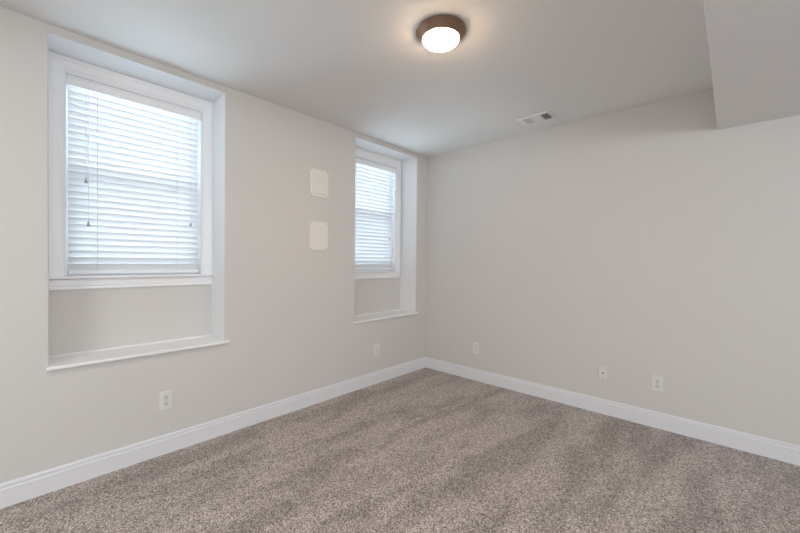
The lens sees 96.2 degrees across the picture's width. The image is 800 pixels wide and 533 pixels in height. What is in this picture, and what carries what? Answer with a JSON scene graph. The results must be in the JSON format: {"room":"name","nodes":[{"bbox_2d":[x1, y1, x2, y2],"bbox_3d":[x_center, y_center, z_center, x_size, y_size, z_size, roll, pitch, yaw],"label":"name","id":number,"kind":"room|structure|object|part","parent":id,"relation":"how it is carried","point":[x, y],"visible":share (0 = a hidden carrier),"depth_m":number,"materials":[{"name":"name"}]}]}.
{"room":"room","nodes":[
{"label":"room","id":0,"kind":"room"},
{"bbox_2d":[0,6,426,483],"bbox_3d":[-2.084,-0.040,1.895,0.405,2.640,6.900,1,1,43],"label":"wall","id":1,"kind":"structure","parent":0,"point":[286,309],"depth_m":2.53,"materials":[{"name":"beige paint"}]},
{"bbox_2d":[48,51,212,290],"bbox_3d":[-1.747,-0.540,2.395,0.197,1.351,0.883,1,1,43],"label":"window","id":2,"kind":"structure","parent":1,"relation":"in","point":[59,65],"depth_m":2.22,"materials":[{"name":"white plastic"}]},
{"bbox_3d":[-1.795,-0.817,2.444,0.028,0.616,0.723,1,1,43],"label":"sash","id":3,"kind":"part","parent":2,"relation":"part of","materials":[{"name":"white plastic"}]},
{"bbox_3d":[-1.777,-0.247,2.429,0.028,0.598,0.723,1,1,43],"label":"sash","id":4,"kind":"part","parent":2,"relation":"part of","materials":[{"name":"white plastic"}]},
{"bbox_2d":[66,74,200,273],"bbox_3d":[-1.718,-0.540,2.373,0.076,1.167,0.720,1,1,43],"label":"window blind","id":5,"kind":"object","parent":2,"relation":"attached to","point":[132,157],"visible":1,"depth_m":2.33,"materials":[{"name":"white plastic"}]},
{"bbox_3d":[-1.874,-0.665,2.159,0.002,0.815,0.002,0,1,-17],"label":"pull cord","id":6,"kind":"part","parent":5,"relation":"part of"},
{"bbox_3d":[-1.858,-0.519,2.205,0.005,1.108,0.002,1,1,43],"label":"ladder cord","id":7,"kind":"part","parent":5,"relation":"part of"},
{"bbox_3d":[-1.731,0.034,2.389,0.052,0.020,0.702,1,1,43],"label":"rail","id":8,"kind":"part","parent":5,"relation":"part of","materials":[{"name":"white plastic"}]},
{"bbox_2d":[46,334,229,370],"bbox_3d":[-1.611,0.525,2.284,0.269,0.027,0.925,1,1,43],"label":"trim","id":9,"kind":"structure","parent":1,"relation":"attached to","point":[61,361],"depth_m":2.20,"materials":[{"name":"white paint"}]},
{"bbox_2d":[160,390,172,410],"bbox_3d":[-1.476,0.846,2.268,0.008,0.114,0.070,1,1,43],"label":"electrical outlet","id":10,"kind":"object","parent":1,"relation":"attached to","point":[166,398],"visible":1,"depth_m":2.27,"materials":[{"name":"white plastic"}]},
{"bbox_2d":[0,357,424,508],"bbox_3d":[-1.940,1.123,1.766,0.017,0.120,6.600,1,1,43],"label":"baseboard","id":11,"kind":"structure","parent":1,"relation":"attached to","point":[18,490],"depth_m":2.28,"materials":[{"name":"white paint"}]},
{"bbox_2d":[310,221,327,249],"bbox_3d":[-0.695,-0.262,3.087,0.012,0.242,0.182,1,1,43],"label":"access panel","id":12,"kind":"object","parent":1,"relation":"attached to","point":[318,231],"visible":1,"depth_m":3.08,"materials":[{"name":"white plastic"}]},
{"bbox_2d":[310,168,327,197],"bbox_3d":[-0.689,-0.713,3.079,0.017,0.231,0.184,1,1,43],"label":"access panel","id":13,"kind":"object","parent":1,"relation":"attached to","point":[318,179],"visible":1,"depth_m":3.07,"materials":[{"name":"white plastic"}]},
{"bbox_2d":[374,344,378,355],"bbox_3d":[-0.234,0.840,3.612,0.007,0.115,0.070,1,1,43],"label":"wall plate","id":14,"kind":"object","parent":1,"relation":"attached to","point":[376,346],"visible":1,"depth_m":3.61,"materials":[{"name":"white plastic"}]},
{"bbox_2d":[355,147,401,278],"bbox_3d":[-0.341,-0.546,3.916,0.197,1.351,0.884,1,1,43],"label":"window","id":15,"kind":"structure","parent":1,"relation":"in","point":[360,153],"depth_m":4.14,"materials":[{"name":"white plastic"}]},
{"bbox_3d":[-0.375,-0.252,3.946,0.028,0.598,0.719,1,1,43],"label":"sash","id":16,"kind":"part","parent":15,"relation":"part of","materials":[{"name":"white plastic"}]},
{"bbox_2d":[355,157,395,269],"bbox_3d":[-0.316,-0.545,3.890,0.076,1.167,0.716,1,1,43],"label":"window blind","id":17,"kind":"object","parent":15,"relation":"attached to","point":[373,181],"visible":0.73,"depth_m":3.93,"materials":[{"name":"white plastic"}]},
{"bbox_3d":[-0.330,0.028,3.905,0.052,0.020,0.698,1,1,43],"label":"rail","id":18,"kind":"part","parent":17,"relation":"part of","materials":[{"name":"white plastic"}]},
{"bbox_2d":[354,309,418,322],"bbox_3d":[-0.202,0.520,3.809,0.269,0.027,0.936,1,1,43],"label":"window sill","id":19,"kind":"structure","parent":1,"relation":"attached to","point":[393,313],"depth_m":3.78,"materials":[{"name":"white paint"}]},
{"bbox_2d":[0,367,799,532],"bbox_3d":[-0.001,1.272,-0.025,5.300,0.100,6.600,1,1,43],"label":"floor","id":20,"kind":"structure","parent":0,"point":[424,450],"depth_m":2.02,"materials":[{"name":"beige carpet"}]},
{"bbox_2d":[0,0,799,156],"bbox_3d":[0.021,-1.120,-0.054,5.300,0.396,6.600,1,1,43],"label":"ceiling","id":21,"kind":"structure","parent":0,"point":[362,67],"depth_m":2.03,"materials":[{"name":"paint"}]},
{"bbox_2d":[416,15,465,51],"bbox_3d":[0.215,-1.203,1.890,0.263,0.073,0.263,1,1,43],"label":"ceiling lamp","id":22,"kind":"object","parent":21,"relation":"attached to","point":[439,33],"visible":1,"depth_m":1.83,"materials":[{"name":"brown metal"}]},
{"bbox_3d":[0.215,-1.183,1.890,0.189,0.034,0.189,1,1,43],"label":"lamp shade","id":23,"kind":"part","parent":22,"relation":"part of","materials":[{"name":"white glass"}]},
{"bbox_2d":[517,110,556,125],"bbox_3d":[1.149,-1.236,3.015,0.264,0.016,0.195,1,1,43],"label":"ceiling vent","id":24,"kind":"object","parent":21,"relation":"in","point":[544,116],"visible":1,"depth_m":3.00,"materials":[{"name":"white metal"}]},
{"bbox_2d":[425,88,799,445],"bbox_3d":[2.356,-0.006,2.387,5.450,2.640,0.150,1,1,43],"label":"wall","id":25,"kind":"structure","parent":0,"point":[641,242],"depth_m":2.78,"materials":[{"name":"beige paint"}]},
{"bbox_2d":[473,342,478,353],"bbox_3d":[0.788,0.849,3.732,0.070,0.115,0.007,1,1,43],"label":"wall plate","id":26,"kind":"object","parent":25,"relation":"attached to","point":[475,345],"visible":1,"depth_m":3.73,"materials":[{"name":"white plastic"}]},
{"bbox_2d":[599,366,607,379],"bbox_3d":[1.654,0.868,2.927,0.063,0.106,0.015,1,1,43],"label":"cable jack plate","id":27,"kind":"object","parent":25,"relation":"attached to","point":[603,371],"visible":1,"depth_m":2.92,"materials":[{"name":"beige plastic"}]},
{"bbox_2d":[425,357,799,465],"bbox_3d":[2.234,1.153,2.391,5.300,0.120,0.017,1,1,43],"label":"baseboard","id":28,"kind":"structure","parent":25,"relation":"attached to","point":[758,445],"depth_m":2.74,"materials":[{"name":"white paint"}]},
{"bbox_2d":[652,375,662,391],"bbox_3d":[1.923,0.876,2.683,0.070,0.114,0.008,1,1,43],"label":"electrical outlet","id":29,"kind":"object","parent":25,"relation":"attached to","point":[657,381],"visible":1,"depth_m":2.68,"materials":[{"name":"white plastic"}]}
]}

